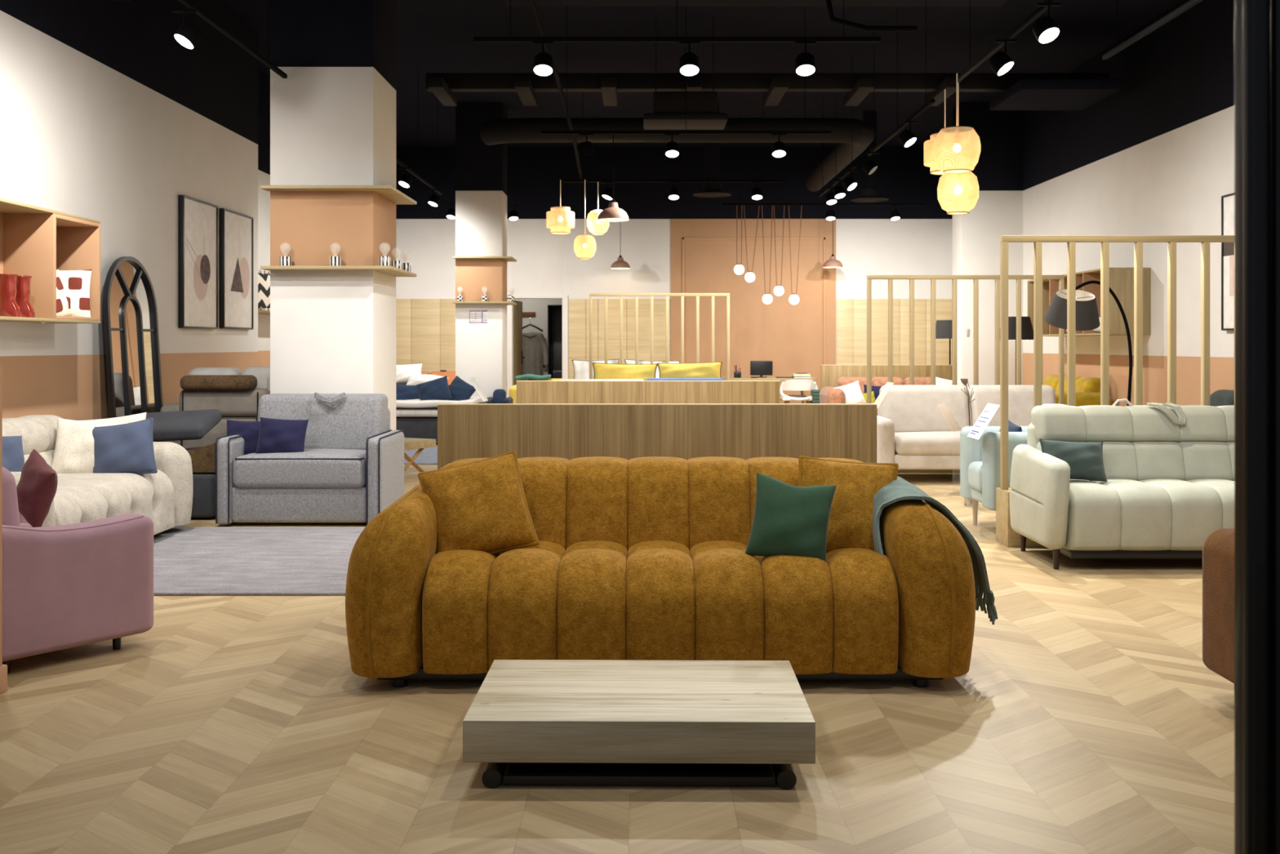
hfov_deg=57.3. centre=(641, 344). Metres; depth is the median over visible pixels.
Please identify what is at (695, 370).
cushion
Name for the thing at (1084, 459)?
cushion
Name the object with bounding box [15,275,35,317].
boot
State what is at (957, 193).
pendant
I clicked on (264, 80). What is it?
wall
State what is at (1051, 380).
cushion
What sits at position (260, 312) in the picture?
wall shelf
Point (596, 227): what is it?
pendant
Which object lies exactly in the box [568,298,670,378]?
panelling
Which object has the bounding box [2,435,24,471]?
cushion
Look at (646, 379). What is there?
blanket
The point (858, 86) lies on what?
ceiling beam
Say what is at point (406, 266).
lamp
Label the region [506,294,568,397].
trim
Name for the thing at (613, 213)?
pendant
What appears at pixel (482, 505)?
cushion
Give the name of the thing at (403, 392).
cushion
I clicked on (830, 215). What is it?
track spotlight
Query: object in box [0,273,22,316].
boot
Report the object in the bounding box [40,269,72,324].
cushion
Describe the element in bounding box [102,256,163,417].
arched mirror
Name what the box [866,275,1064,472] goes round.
slatted screen
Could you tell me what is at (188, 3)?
track
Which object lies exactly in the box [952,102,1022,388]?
column
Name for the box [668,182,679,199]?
track spotlight
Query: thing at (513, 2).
duct
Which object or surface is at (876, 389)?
cushion
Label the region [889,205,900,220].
track spotlight
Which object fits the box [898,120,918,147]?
track spotlight
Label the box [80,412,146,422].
cushion
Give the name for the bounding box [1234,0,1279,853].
door frame
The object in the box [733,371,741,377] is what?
cup
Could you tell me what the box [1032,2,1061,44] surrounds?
track spotlight
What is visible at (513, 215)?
track spotlight
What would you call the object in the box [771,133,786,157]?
track spotlight
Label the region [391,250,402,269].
lamp
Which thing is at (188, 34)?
track spotlight
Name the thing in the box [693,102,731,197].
ceiling vent
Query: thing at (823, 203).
track
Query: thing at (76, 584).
armchair
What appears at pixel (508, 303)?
ledge shelf
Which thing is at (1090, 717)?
floor
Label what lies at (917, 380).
cushion
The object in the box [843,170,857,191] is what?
track spotlight
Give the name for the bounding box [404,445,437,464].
rug
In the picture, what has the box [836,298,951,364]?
panelling
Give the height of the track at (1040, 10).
1.351 m
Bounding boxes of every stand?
[468,377,488,401]
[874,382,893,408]
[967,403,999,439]
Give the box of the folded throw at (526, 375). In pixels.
[515,373,551,379]
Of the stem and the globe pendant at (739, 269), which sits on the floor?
the stem
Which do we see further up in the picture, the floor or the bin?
the bin
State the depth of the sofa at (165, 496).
7.30 m
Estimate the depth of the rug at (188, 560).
6.91 m
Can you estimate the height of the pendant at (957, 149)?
0.757 m
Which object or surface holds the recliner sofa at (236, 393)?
on the floor
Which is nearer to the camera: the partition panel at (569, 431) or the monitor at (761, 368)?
the partition panel at (569, 431)
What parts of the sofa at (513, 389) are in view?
arm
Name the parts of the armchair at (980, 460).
leg, arm, arm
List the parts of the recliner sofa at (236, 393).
arm, seat, panel, panel, seat, arm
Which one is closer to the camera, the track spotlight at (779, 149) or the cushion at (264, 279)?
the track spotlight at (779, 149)
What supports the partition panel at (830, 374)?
on the floor
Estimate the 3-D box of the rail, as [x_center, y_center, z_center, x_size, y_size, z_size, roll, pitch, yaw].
[-2.170,-0.580,22.356,0.280,0.090,0.087,0,0,0]
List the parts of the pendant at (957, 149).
cord, lamp shade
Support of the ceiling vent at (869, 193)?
in the ceiling
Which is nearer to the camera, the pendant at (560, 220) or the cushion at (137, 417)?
the cushion at (137, 417)
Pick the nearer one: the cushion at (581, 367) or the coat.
the cushion at (581, 367)
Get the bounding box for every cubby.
[0,197,100,323]
[1026,267,1151,336]
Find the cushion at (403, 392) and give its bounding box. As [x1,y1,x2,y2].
[395,384,420,399]
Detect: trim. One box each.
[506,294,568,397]
[681,237,826,364]
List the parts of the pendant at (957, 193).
lamp shade, cord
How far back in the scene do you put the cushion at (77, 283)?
8.12 m
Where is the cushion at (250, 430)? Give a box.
[226,419,260,454]
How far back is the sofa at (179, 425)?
8.59 m
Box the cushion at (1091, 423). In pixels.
[1031,404,1234,441]
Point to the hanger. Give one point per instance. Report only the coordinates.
(530, 324)
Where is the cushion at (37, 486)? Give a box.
[16,448,57,527]
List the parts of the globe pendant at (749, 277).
globe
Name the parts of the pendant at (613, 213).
cord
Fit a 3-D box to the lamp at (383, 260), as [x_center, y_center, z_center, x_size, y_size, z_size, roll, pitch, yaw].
[-1.985,-0.698,9.050,0.088,0.187,0.088,0,0,24]
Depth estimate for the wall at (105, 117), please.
9.30 m
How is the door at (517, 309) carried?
in the wall at (868, 242)
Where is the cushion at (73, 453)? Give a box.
[51,417,127,473]
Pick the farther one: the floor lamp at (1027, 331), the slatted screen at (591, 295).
the slatted screen at (591, 295)
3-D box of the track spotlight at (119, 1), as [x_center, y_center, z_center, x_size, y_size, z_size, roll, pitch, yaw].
[-2.815,-1.950,6.278,0.140,0.238,0.163,0,0,-34]
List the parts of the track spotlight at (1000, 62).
stem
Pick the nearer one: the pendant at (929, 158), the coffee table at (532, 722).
the coffee table at (532, 722)
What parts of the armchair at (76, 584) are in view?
leg, backrest, arm, seat, leg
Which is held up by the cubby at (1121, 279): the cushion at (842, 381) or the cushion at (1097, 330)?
the cushion at (1097, 330)
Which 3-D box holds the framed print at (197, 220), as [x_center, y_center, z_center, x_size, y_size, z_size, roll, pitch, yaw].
[-4.135,-0.748,10.940,0.050,1.195,0.860,0,0,0]
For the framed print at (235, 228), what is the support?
attached to the wall at (105, 117)
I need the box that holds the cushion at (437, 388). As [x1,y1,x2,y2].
[416,375,452,399]
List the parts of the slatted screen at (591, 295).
post, post, post, post, post, rail, post, post, post, post, post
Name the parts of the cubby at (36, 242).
panel, panel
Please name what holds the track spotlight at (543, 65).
hanging from the track at (476, 39)
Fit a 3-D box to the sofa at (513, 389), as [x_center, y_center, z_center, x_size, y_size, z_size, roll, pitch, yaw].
[-1.500,0.860,18.025,1.000,0.660,0.850,0,0,0]
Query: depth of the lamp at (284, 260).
9.02 m
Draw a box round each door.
[513,300,524,385]
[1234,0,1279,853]
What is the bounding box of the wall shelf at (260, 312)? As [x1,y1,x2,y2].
[257,310,270,315]
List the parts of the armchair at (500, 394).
arm, arm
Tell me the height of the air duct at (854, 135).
0.300 m
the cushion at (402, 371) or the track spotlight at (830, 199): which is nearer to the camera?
the track spotlight at (830, 199)
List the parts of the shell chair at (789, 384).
seat, backrest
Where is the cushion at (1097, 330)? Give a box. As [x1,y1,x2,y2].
[1093,316,1100,332]
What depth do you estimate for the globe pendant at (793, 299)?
17.39 m
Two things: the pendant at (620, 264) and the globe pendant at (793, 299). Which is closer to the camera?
the globe pendant at (793, 299)
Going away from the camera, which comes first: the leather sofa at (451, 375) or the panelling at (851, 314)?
the leather sofa at (451, 375)
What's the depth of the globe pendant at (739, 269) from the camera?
17.39 m
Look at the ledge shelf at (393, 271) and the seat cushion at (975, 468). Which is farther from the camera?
the ledge shelf at (393, 271)
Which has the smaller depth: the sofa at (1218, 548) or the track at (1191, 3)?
the sofa at (1218, 548)
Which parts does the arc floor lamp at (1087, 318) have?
lamp shade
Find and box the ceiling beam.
[425,72,1109,106]
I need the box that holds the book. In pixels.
[791,374,810,376]
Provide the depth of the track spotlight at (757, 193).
14.88 m
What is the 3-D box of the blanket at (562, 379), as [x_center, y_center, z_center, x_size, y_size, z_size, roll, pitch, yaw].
[-0.485,0.451,14.275,1.030,0.058,0.350,0,0,0]
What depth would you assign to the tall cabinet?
22.37 m
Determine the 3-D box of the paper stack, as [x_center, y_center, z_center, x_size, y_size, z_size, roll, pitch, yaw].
[2.560,0.492,18.850,0.300,0.076,0.200,0,0,0]
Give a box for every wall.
[0,0,257,420]
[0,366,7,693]
[257,68,270,366]
[395,146,952,403]
[514,298,562,375]
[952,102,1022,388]
[1022,0,1234,406]
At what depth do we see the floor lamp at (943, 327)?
17.59 m
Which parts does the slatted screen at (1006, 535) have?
post, post, post, post, rail, post, post, post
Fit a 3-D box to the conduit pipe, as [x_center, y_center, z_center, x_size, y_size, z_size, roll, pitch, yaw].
[-0.861,-2.523,11.782,0.058,0.838,6.368,0,0,1]
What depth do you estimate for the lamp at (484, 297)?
16.40 m
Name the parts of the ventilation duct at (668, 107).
hanger rod, grille panel, hanger rod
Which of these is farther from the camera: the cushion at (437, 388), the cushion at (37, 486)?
the cushion at (437, 388)
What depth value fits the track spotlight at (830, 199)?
15.38 m
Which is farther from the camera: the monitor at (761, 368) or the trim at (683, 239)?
the trim at (683, 239)
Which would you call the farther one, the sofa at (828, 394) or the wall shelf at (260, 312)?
the sofa at (828, 394)
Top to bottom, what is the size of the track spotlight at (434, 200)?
0.224 m
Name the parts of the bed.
mattress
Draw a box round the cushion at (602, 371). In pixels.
[592,362,657,380]
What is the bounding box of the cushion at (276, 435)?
[255,417,308,453]
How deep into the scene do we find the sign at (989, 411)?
7.77 m
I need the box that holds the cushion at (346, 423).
[257,393,387,449]
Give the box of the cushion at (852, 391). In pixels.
[835,380,866,403]
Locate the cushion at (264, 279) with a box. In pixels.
[257,269,270,310]
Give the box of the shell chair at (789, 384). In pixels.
[779,379,817,403]
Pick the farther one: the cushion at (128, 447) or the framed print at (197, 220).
the framed print at (197, 220)
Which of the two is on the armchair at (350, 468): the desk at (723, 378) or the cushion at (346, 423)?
the cushion at (346, 423)
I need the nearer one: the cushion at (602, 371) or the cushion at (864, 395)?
the cushion at (602, 371)
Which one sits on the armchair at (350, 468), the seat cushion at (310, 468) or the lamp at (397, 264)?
the seat cushion at (310, 468)
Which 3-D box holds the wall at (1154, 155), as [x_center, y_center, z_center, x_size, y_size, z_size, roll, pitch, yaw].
[5.460,-1.070,11.100,0.180,4.700,18.200,0,0,0]
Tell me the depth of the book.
18.79 m
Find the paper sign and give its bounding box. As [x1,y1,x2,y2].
[469,310,487,322]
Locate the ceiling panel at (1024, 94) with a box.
[989,79,1120,110]
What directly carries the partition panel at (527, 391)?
on the floor
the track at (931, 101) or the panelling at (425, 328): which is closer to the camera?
the track at (931, 101)
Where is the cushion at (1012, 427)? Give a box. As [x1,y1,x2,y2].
[999,419,1022,431]
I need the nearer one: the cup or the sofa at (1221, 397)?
the sofa at (1221, 397)
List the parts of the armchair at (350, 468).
arm, arm, frame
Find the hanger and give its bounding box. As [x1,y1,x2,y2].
[522,317,543,331]
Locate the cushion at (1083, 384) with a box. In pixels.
[1075,377,1100,392]
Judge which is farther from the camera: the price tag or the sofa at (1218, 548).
the price tag
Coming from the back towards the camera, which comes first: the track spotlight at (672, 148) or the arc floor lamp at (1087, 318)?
the track spotlight at (672, 148)
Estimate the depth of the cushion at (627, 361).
16.55 m
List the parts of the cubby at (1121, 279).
panel, panel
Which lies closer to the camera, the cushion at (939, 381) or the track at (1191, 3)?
the track at (1191, 3)
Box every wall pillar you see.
[270,0,395,431]
[455,102,506,397]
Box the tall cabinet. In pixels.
[547,304,562,378]
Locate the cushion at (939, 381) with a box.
[935,377,951,385]
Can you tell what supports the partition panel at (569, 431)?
on the floor
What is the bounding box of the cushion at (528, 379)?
[527,378,561,380]
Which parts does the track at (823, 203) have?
rail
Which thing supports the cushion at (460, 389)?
on the bed
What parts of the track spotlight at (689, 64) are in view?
stem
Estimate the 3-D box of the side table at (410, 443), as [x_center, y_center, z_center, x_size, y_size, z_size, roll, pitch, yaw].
[-2.470,1.117,11.500,0.660,0.365,0.600,0,0,28]
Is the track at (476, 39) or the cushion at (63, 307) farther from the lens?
the track at (476, 39)
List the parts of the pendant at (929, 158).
lamp shade, cord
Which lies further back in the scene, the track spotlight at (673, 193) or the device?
the device
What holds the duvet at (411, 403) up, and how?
on the bed
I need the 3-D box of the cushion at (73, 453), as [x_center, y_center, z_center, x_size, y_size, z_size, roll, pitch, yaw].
[-3.551,0.675,7.523,0.453,0.408,0.230,0,0,-20]
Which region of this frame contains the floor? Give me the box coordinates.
[0,441,1234,853]
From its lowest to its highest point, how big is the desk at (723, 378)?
0.752 m
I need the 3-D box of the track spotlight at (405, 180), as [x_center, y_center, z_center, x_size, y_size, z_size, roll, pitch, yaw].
[-2.766,-1.955,13.714,0.162,0.227,0.140,0,0,-44]
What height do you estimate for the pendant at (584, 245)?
1.000 m
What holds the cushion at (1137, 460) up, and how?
on the sofa at (1169, 468)
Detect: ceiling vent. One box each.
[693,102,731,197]
[850,110,888,202]
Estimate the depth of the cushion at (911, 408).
11.31 m
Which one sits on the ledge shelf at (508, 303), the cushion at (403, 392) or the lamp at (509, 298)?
the lamp at (509, 298)
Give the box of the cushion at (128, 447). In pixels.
[92,417,157,474]
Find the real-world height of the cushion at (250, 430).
0.283 m
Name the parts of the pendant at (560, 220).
lamp shade, cord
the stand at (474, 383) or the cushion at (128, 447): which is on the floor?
the stand at (474, 383)
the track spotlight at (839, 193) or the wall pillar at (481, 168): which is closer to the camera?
the track spotlight at (839, 193)
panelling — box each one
[395,298,455,373]
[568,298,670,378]
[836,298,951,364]
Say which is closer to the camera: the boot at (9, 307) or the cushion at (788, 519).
the cushion at (788, 519)
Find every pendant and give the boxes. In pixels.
[546,179,574,234]
[573,179,595,259]
[586,182,608,235]
[597,133,629,221]
[610,254,630,269]
[733,205,744,275]
[743,205,759,282]
[761,205,773,304]
[773,205,784,295]
[788,205,802,304]
[822,253,842,267]
[924,88,945,174]
[933,73,981,173]
[937,82,978,214]
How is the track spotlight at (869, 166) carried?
hanging from the track at (931, 101)
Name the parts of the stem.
stem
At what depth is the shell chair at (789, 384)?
17.77 m
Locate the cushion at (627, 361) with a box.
[624,359,679,377]
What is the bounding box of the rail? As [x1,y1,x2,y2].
[522,311,535,316]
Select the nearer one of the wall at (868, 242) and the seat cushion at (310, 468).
the seat cushion at (310, 468)
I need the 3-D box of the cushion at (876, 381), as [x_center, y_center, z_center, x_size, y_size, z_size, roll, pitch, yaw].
[3.640,0.670,17.348,0.485,0.380,0.280,0,0,0]
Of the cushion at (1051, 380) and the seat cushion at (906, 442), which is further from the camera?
the cushion at (1051, 380)
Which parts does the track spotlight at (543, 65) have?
stem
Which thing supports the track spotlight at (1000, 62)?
hanging from the track at (1040, 10)
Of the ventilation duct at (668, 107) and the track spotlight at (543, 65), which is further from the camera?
the ventilation duct at (668, 107)
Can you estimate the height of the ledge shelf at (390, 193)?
0.025 m
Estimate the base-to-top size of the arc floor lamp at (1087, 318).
1.807 m
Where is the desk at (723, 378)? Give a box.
[720,377,817,403]
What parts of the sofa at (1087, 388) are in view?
arm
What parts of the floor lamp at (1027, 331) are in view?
lamp shade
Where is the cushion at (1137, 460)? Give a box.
[1035,440,1234,480]
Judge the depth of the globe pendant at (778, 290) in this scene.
17.39 m
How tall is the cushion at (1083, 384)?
0.480 m
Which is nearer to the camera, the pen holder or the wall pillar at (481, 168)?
the wall pillar at (481, 168)
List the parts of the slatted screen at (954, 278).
post, post, post, post, post, rail, post, post, post, post, post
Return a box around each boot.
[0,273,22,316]
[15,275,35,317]
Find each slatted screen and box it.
[589,293,729,380]
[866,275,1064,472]
[995,235,1234,546]
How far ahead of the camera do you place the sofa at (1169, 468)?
6.85 m
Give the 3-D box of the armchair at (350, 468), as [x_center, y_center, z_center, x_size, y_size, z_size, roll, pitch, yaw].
[-2.410,0.809,8.630,1.170,0.913,0.860,0,0,0]
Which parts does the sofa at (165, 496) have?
backrest, arm, seat, arm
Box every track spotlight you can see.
[112,0,128,2]
[171,9,201,49]
[397,167,412,187]
[427,189,439,206]
[445,204,455,218]
[508,205,518,220]
[533,41,553,76]
[578,133,593,155]
[601,182,614,199]
[665,133,679,157]
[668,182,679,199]
[679,41,699,76]
[751,182,762,199]
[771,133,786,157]
[795,41,816,76]
[825,186,836,204]
[826,205,835,220]
[833,180,845,198]
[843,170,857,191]
[862,151,879,175]
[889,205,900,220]
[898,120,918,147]
[989,39,1016,75]
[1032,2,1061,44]
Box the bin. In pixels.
[810,389,821,403]
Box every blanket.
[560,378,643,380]
[645,377,724,380]
[872,475,997,624]
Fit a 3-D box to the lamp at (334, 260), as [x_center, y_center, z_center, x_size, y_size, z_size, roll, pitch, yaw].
[-2.370,-0.698,9.060,0.088,0.187,0.088,0,0,-44]
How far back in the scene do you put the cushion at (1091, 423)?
7.12 m
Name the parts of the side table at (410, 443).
leg, leg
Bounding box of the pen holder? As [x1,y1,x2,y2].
[733,364,741,377]
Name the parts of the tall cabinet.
panel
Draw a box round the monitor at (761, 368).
[750,360,772,377]
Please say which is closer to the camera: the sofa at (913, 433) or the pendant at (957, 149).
the pendant at (957, 149)
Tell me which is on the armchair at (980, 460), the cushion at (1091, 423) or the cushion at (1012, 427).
the cushion at (1012, 427)
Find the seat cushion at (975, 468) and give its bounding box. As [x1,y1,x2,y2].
[968,461,982,492]
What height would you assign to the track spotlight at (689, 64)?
0.221 m
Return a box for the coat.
[522,333,547,380]
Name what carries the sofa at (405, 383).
on the floor
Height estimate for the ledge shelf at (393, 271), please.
0.025 m
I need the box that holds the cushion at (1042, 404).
[1041,404,1066,405]
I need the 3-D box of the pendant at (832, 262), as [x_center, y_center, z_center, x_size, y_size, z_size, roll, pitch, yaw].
[3.200,-1.690,19.600,0.335,0.790,0.335,0,0,0]
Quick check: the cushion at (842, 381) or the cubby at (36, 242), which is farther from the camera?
the cushion at (842, 381)
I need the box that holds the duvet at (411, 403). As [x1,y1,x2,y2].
[395,396,483,408]
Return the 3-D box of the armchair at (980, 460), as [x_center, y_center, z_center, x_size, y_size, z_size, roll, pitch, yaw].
[2.640,0.845,8.020,0.740,0.870,0.740,0,0,0]
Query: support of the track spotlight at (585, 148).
hanging from the track at (566, 131)
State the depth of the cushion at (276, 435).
8.42 m
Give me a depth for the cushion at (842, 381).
17.28 m
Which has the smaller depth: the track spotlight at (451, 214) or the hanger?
the track spotlight at (451, 214)
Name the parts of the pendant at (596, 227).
lamp shade, cord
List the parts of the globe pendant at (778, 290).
globe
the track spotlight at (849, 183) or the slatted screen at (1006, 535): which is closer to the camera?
the slatted screen at (1006, 535)
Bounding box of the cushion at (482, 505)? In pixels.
[417,450,539,554]
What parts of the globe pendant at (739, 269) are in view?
globe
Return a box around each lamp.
[280,246,291,266]
[329,246,341,266]
[378,246,390,266]
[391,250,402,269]
[402,253,410,271]
[457,288,462,301]
[481,290,487,301]
[506,288,513,302]
[935,320,951,364]
[1008,316,1033,385]
[1044,280,1132,405]
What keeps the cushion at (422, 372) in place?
on the leather sofa at (451, 375)
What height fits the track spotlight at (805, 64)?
0.221 m
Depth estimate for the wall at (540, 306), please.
22.40 m
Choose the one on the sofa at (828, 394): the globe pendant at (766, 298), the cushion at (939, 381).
the cushion at (939, 381)
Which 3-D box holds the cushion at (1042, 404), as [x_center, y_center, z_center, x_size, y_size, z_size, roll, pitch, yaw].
[2.835,0.625,8.020,0.223,0.430,0.332,0,0,0]
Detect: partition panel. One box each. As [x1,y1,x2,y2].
[437,403,876,469]
[516,380,779,403]
[821,364,951,388]
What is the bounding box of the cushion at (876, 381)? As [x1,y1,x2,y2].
[871,377,903,386]
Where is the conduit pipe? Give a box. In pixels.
[528,0,582,179]
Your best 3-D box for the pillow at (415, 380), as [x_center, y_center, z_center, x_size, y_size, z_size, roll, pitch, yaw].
[-2.932,0.514,15.999,0.560,0.217,0.223,0,0,4]
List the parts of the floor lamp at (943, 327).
lamp shade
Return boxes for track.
[177,0,287,78]
[395,157,442,195]
[473,0,880,42]
[540,6,831,133]
[722,114,924,205]
[817,164,857,196]
[867,1,935,155]
[955,0,1058,82]
[1102,0,1203,59]
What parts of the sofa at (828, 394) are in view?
arm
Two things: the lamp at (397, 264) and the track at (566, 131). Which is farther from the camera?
the track at (566, 131)
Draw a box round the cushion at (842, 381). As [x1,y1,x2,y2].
[836,377,866,393]
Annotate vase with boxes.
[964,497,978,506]
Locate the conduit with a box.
[826,0,917,31]
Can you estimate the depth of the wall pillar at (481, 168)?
16.50 m
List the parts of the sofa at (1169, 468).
leg, frame, arm, leg, under frame, seat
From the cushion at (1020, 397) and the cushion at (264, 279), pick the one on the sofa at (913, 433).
the cushion at (1020, 397)
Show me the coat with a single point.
(535, 348)
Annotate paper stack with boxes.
[791,373,810,377]
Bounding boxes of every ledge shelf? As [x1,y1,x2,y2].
[260,185,416,204]
[260,266,416,276]
[452,256,516,262]
[452,301,516,305]
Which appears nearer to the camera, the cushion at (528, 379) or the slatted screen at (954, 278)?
the slatted screen at (954, 278)
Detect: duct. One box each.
[480,117,875,191]
[504,0,1007,6]
[643,16,728,129]
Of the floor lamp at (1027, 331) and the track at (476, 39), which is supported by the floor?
the floor lamp at (1027, 331)
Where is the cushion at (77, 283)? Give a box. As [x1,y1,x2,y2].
[58,269,92,317]
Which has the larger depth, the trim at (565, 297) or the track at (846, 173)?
the trim at (565, 297)
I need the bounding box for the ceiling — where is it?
[222,0,1182,146]
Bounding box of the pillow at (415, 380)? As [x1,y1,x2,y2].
[405,374,448,385]
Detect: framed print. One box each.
[177,195,217,328]
[218,208,253,329]
[1221,192,1234,330]
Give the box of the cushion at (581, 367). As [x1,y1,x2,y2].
[572,358,619,378]
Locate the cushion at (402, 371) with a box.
[395,363,422,382]
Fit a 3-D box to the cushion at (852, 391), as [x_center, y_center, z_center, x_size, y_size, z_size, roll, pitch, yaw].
[2.976,0.732,16.752,0.467,0.436,0.188,0,0,-15]
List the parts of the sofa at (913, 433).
frame, arm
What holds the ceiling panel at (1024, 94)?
attached to the ceiling beam
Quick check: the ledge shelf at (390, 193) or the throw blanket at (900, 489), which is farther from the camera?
the ledge shelf at (390, 193)
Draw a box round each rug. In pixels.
[153,526,365,595]
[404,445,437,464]
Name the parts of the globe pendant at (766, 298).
globe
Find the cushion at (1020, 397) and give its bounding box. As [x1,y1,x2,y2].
[967,385,1056,426]
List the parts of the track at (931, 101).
rail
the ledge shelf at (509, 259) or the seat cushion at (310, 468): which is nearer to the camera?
the seat cushion at (310, 468)
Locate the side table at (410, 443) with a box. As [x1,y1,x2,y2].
[404,437,435,472]
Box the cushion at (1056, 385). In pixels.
[1054,375,1082,392]
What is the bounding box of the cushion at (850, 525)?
[798,455,898,552]
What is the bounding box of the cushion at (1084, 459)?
[1039,438,1106,481]
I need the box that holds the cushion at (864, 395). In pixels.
[862,391,875,402]
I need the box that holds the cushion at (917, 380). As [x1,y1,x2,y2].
[903,377,930,385]
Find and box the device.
[552,369,562,378]
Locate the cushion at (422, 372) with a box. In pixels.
[421,371,429,374]
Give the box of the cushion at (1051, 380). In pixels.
[1042,374,1066,391]
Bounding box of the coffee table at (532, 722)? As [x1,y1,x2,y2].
[462,659,815,790]
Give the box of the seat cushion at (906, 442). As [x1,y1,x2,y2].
[894,431,960,455]
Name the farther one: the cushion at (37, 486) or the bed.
the bed
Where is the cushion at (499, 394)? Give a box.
[492,388,506,403]
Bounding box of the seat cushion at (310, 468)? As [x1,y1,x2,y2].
[232,448,365,488]
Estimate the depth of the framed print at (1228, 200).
10.65 m
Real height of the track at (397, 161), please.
1.351 m
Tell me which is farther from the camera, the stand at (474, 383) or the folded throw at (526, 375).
the folded throw at (526, 375)
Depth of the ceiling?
13.56 m
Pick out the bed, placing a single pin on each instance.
(417, 418)
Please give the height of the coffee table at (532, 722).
0.202 m
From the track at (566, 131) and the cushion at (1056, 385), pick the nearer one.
the track at (566, 131)
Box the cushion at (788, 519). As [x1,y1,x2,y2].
[745,472,836,561]
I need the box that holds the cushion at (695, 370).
[657,361,722,377]
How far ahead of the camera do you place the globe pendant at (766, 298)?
17.39 m
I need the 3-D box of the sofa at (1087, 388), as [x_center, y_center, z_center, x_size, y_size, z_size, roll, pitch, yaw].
[4.900,0.785,14.200,0.880,0.810,2.100,0,0,0]
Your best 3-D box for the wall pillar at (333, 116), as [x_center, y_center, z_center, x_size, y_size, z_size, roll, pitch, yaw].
[-2.498,-1.070,9.570,0.805,4.700,0.860,0,0,0]
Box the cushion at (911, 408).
[879,385,968,432]
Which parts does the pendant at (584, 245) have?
lamp shade, cord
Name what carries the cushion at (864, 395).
on the sofa at (828, 394)
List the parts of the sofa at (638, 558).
arm, backrest, seat, arm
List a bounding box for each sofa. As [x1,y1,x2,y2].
[2,414,193,537]
[146,408,222,517]
[160,366,270,448]
[345,456,975,687]
[395,382,407,385]
[421,371,455,385]
[509,378,561,403]
[819,377,930,415]
[876,385,1056,469]
[1009,398,1234,569]
[1042,374,1112,406]
[1202,528,1234,683]
[1209,389,1234,406]
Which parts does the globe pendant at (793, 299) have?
globe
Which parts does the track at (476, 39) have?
rail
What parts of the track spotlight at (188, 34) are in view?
stem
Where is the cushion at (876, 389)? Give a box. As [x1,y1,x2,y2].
[863,384,881,399]
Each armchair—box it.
[2,466,153,673]
[215,391,404,524]
[482,388,512,403]
[960,404,1066,524]
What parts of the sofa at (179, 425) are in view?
lining panel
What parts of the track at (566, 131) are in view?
rail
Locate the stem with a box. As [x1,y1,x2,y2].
[960,378,978,506]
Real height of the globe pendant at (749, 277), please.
1.143 m
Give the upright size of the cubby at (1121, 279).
0.710 m
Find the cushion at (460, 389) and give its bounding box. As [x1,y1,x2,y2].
[448,375,475,400]
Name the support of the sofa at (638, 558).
on the floor
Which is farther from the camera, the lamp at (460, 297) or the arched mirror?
the lamp at (460, 297)
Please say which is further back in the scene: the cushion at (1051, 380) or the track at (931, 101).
the cushion at (1051, 380)
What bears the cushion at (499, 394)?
on the armchair at (500, 394)
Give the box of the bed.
[395,396,483,441]
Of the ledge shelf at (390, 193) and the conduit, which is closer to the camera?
the conduit
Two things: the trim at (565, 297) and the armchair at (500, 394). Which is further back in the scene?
the trim at (565, 297)

